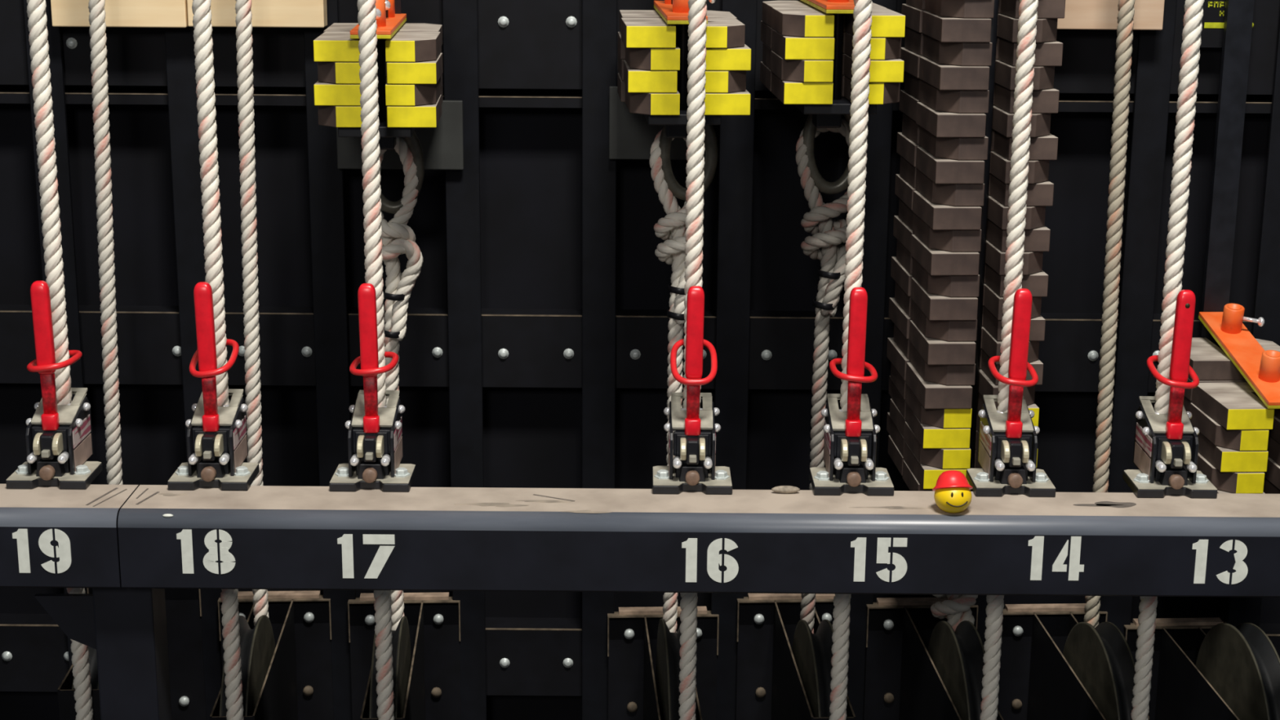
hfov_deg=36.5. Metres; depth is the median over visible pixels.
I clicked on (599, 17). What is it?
rail
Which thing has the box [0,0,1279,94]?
wall angle
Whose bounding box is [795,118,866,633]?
knotted line
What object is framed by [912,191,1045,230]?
counterweight
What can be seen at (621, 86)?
counterweight
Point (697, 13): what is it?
hand line
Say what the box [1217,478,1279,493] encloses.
counterweight
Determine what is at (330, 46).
counterweight
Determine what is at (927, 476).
counterweight
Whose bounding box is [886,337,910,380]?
counterweight
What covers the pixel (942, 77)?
counterweight
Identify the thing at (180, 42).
rail
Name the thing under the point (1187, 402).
counterweight
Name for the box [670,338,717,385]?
ring
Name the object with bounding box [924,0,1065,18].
counterweight
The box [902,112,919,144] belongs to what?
counterweight
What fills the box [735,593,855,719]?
block
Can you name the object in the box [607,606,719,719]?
block
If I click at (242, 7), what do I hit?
rear line
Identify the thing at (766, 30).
counterweight
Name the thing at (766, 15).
counterweight
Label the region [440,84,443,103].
counterweight
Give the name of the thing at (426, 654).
block
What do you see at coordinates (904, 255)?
counterweight
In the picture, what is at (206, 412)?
hood
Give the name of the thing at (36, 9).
hand line
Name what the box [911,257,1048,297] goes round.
counterweight
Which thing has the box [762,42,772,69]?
counterweight
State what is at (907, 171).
counterweight
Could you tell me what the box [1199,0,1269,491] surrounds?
arbor
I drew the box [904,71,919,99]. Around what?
counterweight
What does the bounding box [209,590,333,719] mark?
block
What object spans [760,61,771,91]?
counterweight
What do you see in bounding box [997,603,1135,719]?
block
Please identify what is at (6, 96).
wall angle
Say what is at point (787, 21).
counterweight
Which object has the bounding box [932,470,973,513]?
head
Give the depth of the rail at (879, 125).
2.19 m
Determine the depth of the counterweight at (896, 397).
2.12 m
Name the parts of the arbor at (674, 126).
rod, foot plate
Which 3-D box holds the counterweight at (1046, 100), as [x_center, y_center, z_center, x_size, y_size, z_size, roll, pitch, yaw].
[0.347,-0.264,1.941,0.117,0.022,0.105,0,14,-3]
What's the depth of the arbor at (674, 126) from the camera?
1.98 m
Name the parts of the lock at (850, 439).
plate, plate, handle, plate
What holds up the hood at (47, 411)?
attached to the lock at (59, 437)
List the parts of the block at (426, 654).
cheek plate, cheek plate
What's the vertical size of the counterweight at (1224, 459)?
0.022 m
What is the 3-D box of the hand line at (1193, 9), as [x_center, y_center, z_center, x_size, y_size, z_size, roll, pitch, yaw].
[0.508,0.017,1.874,0.018,1.306,0.018,-2,14,-11]
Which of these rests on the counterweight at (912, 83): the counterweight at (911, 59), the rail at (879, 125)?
the counterweight at (911, 59)
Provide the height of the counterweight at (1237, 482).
0.022 m
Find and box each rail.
[0,484,138,588]
[22,0,88,668]
[117,484,1279,597]
[164,26,222,719]
[303,0,355,719]
[442,0,486,719]
[582,0,617,719]
[711,0,756,719]
[847,0,897,719]
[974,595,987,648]
[1099,0,1177,635]
[1226,13,1279,626]
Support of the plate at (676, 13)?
attached to the arbor at (674, 126)
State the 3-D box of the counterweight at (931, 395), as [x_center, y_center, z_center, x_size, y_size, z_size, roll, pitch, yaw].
[0.343,0.026,2.008,0.117,0.022,0.105,0,14,-3]
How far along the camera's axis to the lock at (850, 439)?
1.84 m
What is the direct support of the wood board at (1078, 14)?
attached to the rail at (1155, 47)
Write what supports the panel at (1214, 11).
attached to the arbor at (1238, 17)
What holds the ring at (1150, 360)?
attached to the lock at (1166, 452)
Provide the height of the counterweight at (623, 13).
0.021 m
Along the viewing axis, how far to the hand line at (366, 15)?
1.83 m
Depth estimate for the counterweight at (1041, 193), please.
1.92 m
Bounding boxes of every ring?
[26,350,82,372]
[189,338,239,377]
[349,351,399,375]
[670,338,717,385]
[829,358,877,382]
[987,355,1038,386]
[1146,355,1199,388]
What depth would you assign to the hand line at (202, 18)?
1.84 m
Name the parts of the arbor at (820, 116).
foot plate, rod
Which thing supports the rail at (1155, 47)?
on the floor
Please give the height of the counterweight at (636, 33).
0.021 m
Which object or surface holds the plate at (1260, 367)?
attached to the arbor at (1238, 17)
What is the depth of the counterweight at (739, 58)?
1.88 m
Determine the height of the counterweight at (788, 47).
0.021 m
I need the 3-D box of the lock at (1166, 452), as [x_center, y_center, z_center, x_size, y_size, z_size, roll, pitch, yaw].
[0.507,0.025,1.849,0.075,0.194,0.088,0,14,0]
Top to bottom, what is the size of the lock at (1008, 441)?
0.194 m
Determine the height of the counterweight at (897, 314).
0.022 m
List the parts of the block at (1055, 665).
cheek plate, cheek plate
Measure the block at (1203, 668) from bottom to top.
0.301 m
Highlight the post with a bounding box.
[34,587,172,719]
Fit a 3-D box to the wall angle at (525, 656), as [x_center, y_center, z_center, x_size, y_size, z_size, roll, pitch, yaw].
[-0.052,0.357,2.334,2.800,0.085,0.045,0,14,0]
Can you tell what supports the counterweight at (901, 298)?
on the counterweight at (897, 314)
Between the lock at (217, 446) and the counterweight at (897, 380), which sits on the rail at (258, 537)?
the lock at (217, 446)
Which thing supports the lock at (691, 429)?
on the rail at (258, 537)
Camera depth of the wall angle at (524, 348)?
2.22 m
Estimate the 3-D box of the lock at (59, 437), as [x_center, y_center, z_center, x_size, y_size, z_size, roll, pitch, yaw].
[-0.559,0.017,1.849,0.075,0.194,0.088,0,14,0]
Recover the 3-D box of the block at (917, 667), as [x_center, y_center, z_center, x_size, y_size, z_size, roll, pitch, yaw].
[0.340,0.407,2.146,0.131,0.278,0.353,0,14,-3]
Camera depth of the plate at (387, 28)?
1.91 m
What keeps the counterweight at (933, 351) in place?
on the counterweight at (946, 375)
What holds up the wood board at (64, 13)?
attached to the rail at (180, 42)
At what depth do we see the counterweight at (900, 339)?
2.10 m
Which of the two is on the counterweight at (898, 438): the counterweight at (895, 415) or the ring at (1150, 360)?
the counterweight at (895, 415)
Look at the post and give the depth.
1.83 m
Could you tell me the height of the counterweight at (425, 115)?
0.021 m
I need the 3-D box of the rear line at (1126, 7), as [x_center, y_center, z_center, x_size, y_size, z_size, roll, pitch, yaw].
[0.504,-0.166,2.063,0.030,1.146,0.018,0,14,0]
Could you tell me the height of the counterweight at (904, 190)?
0.022 m
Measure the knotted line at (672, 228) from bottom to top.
0.659 m
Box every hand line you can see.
[26,0,93,719]
[191,0,244,719]
[357,0,394,719]
[678,0,706,719]
[829,0,872,719]
[979,0,1038,719]
[1130,0,1204,719]
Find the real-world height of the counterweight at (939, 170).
0.022 m
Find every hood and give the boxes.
[31,387,88,424]
[191,388,243,426]
[351,390,399,426]
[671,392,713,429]
[826,393,873,431]
[982,395,1033,432]
[1138,395,1194,433]
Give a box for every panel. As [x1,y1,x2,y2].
[336,100,463,169]
[608,86,687,159]
[1200,0,1253,47]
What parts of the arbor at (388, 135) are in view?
foot plate, rod, rod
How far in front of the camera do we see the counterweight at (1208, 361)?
2.07 m
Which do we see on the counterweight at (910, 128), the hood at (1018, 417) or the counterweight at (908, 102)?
the counterweight at (908, 102)
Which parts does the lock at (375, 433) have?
plate, handle, plate, plate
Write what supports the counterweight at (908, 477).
on the arbor at (994, 20)
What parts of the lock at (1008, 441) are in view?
plate, plate, handle, plate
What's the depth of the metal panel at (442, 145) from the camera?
2.14 m
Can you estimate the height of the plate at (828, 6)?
0.035 m
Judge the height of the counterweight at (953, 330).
0.022 m
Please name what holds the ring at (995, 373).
attached to the lock at (1008, 441)
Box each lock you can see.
[5,280,102,489]
[167,281,259,490]
[328,283,416,492]
[652,285,732,494]
[808,287,893,495]
[965,288,1055,497]
[1122,289,1217,497]
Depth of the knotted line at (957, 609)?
2.13 m
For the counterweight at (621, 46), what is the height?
0.021 m
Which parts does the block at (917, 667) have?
cheek plate, cheek plate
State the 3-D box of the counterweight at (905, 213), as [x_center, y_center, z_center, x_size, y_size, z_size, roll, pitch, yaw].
[0.342,-0.158,2.082,0.117,0.022,0.105,0,14,-3]
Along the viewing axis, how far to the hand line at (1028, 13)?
1.83 m
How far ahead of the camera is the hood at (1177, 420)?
1.85 m
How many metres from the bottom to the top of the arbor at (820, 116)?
0.558 m
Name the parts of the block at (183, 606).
cheek plate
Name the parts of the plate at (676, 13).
plate, plate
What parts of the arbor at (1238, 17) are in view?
rod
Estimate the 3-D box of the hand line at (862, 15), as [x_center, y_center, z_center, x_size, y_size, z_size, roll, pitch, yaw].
[0.203,0.014,1.874,0.018,1.306,0.018,-2,14,-11]
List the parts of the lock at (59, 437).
plate, handle, plate, plate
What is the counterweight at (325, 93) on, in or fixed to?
on the counterweight at (425, 115)
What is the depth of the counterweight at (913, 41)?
2.02 m
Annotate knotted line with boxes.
[379,137,422,630]
[648,129,704,632]
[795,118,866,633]
[930,594,977,631]
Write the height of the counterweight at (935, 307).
0.022 m
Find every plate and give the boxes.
[350,0,406,39]
[653,0,715,24]
[800,0,854,13]
[1198,303,1279,408]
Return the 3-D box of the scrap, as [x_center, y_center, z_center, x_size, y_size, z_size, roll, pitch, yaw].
[0.138,0.122,1.836,0.027,0.007,0.008,0,14,0]
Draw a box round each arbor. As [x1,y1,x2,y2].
[337,0,424,213]
[644,0,721,200]
[794,13,876,195]
[969,0,999,491]
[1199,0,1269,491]
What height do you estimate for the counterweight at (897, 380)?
0.021 m
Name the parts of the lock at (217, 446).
plate, handle, plate, plate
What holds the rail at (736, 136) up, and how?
on the floor
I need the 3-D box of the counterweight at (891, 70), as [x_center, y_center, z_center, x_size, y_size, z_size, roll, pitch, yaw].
[0.195,-0.292,1.930,0.117,0.021,0.105,0,14,-3]
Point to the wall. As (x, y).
(531, 158)
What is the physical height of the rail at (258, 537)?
0.074 m
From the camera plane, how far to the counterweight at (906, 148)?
2.05 m
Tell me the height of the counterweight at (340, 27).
0.021 m
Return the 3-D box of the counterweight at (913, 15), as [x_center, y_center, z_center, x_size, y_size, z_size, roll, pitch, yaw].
[0.340,-0.357,2.026,0.117,0.022,0.105,0,14,-3]
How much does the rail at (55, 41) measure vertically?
2.550 m
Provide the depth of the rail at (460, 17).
2.20 m
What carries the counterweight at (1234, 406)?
on the counterweight at (1237, 439)
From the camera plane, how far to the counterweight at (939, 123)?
1.89 m
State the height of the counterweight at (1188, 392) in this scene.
0.022 m
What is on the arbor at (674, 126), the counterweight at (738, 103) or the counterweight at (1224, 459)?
the counterweight at (738, 103)
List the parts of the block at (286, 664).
cheek plate, cheek plate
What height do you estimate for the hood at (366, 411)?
0.021 m
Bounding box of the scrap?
[771,485,799,493]
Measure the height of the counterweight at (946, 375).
0.022 m
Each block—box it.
[57,587,206,719]
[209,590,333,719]
[347,592,461,719]
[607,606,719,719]
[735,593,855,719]
[862,597,1004,719]
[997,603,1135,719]
[1124,617,1279,719]
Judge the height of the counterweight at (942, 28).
0.022 m
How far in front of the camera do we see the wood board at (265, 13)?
2.09 m
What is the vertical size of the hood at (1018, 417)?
0.021 m
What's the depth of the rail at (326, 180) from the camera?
2.20 m
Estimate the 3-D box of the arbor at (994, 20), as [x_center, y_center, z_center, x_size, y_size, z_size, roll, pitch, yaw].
[0.344,-0.245,2.011,0.074,0.964,0.214,0,14,-3]
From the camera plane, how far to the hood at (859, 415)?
1.85 m
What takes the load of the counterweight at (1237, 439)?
on the counterweight at (1224, 459)
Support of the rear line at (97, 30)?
attached to the block at (183, 606)
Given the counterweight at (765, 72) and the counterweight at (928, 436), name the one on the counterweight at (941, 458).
the counterweight at (928, 436)
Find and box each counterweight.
[313,31,440,62]
[313,76,440,106]
[317,53,443,84]
[317,94,441,127]
[323,22,442,46]
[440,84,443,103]
[617,31,625,59]
[617,53,625,80]
[617,72,625,102]
[619,9,737,33]
[621,17,745,48]
[623,60,746,93]
[625,42,751,70]
[625,85,751,115]
[760,21,773,48]
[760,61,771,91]
[761,0,885,26]
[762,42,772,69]
[770,50,904,82]
[771,7,905,37]
[771,29,901,59]
[771,71,900,104]
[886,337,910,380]
[886,412,904,457]
[888,297,911,338]
[888,375,906,418]
[888,435,903,475]
[889,398,906,437]
[890,256,913,296]
[890,363,906,399]
[893,215,914,253]
[893,324,909,358]
[894,173,917,210]
[894,282,911,316]
[896,132,919,167]
[896,240,912,274]
[898,47,925,78]
[898,89,920,121]
[898,198,913,230]
[899,155,916,188]
[901,4,927,32]
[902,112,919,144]
[902,459,933,491]
[903,440,982,488]
[904,26,924,55]
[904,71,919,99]
[904,382,1039,428]
[904,421,1037,468]
[905,362,1035,408]
[905,403,980,448]
[906,0,924,9]
[908,341,1043,385]
[909,320,1039,364]
[910,298,1045,341]
[911,234,1043,275]
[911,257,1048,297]
[911,277,1041,320]
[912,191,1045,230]
[912,213,1050,251]
[915,102,1050,137]
[915,146,1049,183]
[915,168,1053,206]
[919,57,1054,90]
[919,79,1059,113]
[919,126,1057,159]
[921,11,1057,42]
[923,34,1062,66]
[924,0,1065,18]
[1182,395,1192,411]
[1184,377,1247,401]
[1188,337,1279,380]
[1190,403,1279,450]
[1191,382,1279,430]
[1196,452,1279,493]
[1197,431,1279,471]
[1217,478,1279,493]
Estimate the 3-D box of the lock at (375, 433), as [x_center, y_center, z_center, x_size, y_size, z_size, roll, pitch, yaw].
[-0.255,0.019,1.849,0.075,0.194,0.088,0,14,0]
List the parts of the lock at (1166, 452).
plate, plate, handle, plate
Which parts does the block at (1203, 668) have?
mounting plate, cheek plate, cheek plate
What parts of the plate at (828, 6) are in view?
plate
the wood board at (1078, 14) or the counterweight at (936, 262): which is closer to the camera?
the counterweight at (936, 262)
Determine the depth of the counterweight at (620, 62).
2.01 m
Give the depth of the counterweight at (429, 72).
1.88 m
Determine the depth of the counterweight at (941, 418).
1.97 m
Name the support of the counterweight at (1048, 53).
on the counterweight at (942, 77)
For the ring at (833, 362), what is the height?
0.010 m
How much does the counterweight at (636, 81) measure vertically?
0.021 m
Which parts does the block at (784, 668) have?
cheek plate, cheek plate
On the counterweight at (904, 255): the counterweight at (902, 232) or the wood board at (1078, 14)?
the counterweight at (902, 232)
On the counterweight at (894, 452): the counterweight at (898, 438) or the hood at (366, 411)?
the counterweight at (898, 438)
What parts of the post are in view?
post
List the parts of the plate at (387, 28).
plate, plate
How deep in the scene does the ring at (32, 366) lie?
1.82 m
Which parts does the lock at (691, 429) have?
plate, plate, handle, plate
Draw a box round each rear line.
[88,0,123,484]
[235,0,269,625]
[1083,0,1135,627]
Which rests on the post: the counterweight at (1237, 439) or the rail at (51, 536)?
the rail at (51, 536)
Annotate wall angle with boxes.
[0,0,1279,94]
[0,89,1271,113]
[0,304,1253,392]
[0,613,1279,696]
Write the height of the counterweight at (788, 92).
0.021 m
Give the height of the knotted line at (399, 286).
0.648 m
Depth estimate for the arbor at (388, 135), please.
1.98 m
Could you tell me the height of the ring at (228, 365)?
0.023 m
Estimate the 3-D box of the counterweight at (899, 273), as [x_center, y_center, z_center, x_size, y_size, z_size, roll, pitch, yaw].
[0.338,-0.091,2.095,0.117,0.022,0.105,0,14,-3]
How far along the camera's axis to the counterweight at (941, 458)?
1.98 m
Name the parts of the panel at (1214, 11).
panel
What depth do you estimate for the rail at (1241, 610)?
2.18 m
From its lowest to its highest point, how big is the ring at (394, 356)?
0.010 m
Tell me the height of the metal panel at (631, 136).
0.080 m
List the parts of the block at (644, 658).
cheek plate, cheek plate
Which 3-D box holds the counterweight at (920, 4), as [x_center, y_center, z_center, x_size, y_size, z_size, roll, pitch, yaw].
[0.342,-0.380,2.025,0.117,0.022,0.105,0,14,-3]
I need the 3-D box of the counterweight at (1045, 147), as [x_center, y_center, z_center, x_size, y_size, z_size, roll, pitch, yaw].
[0.349,-0.220,1.951,0.117,0.022,0.105,0,14,-3]
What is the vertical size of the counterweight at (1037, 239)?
0.022 m
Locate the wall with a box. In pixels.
[0,84,1279,719]
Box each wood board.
[50,0,188,27]
[186,0,327,27]
[1057,0,1164,30]
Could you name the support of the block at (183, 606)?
attached to the wall angle at (525, 656)
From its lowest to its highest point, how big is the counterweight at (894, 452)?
0.021 m

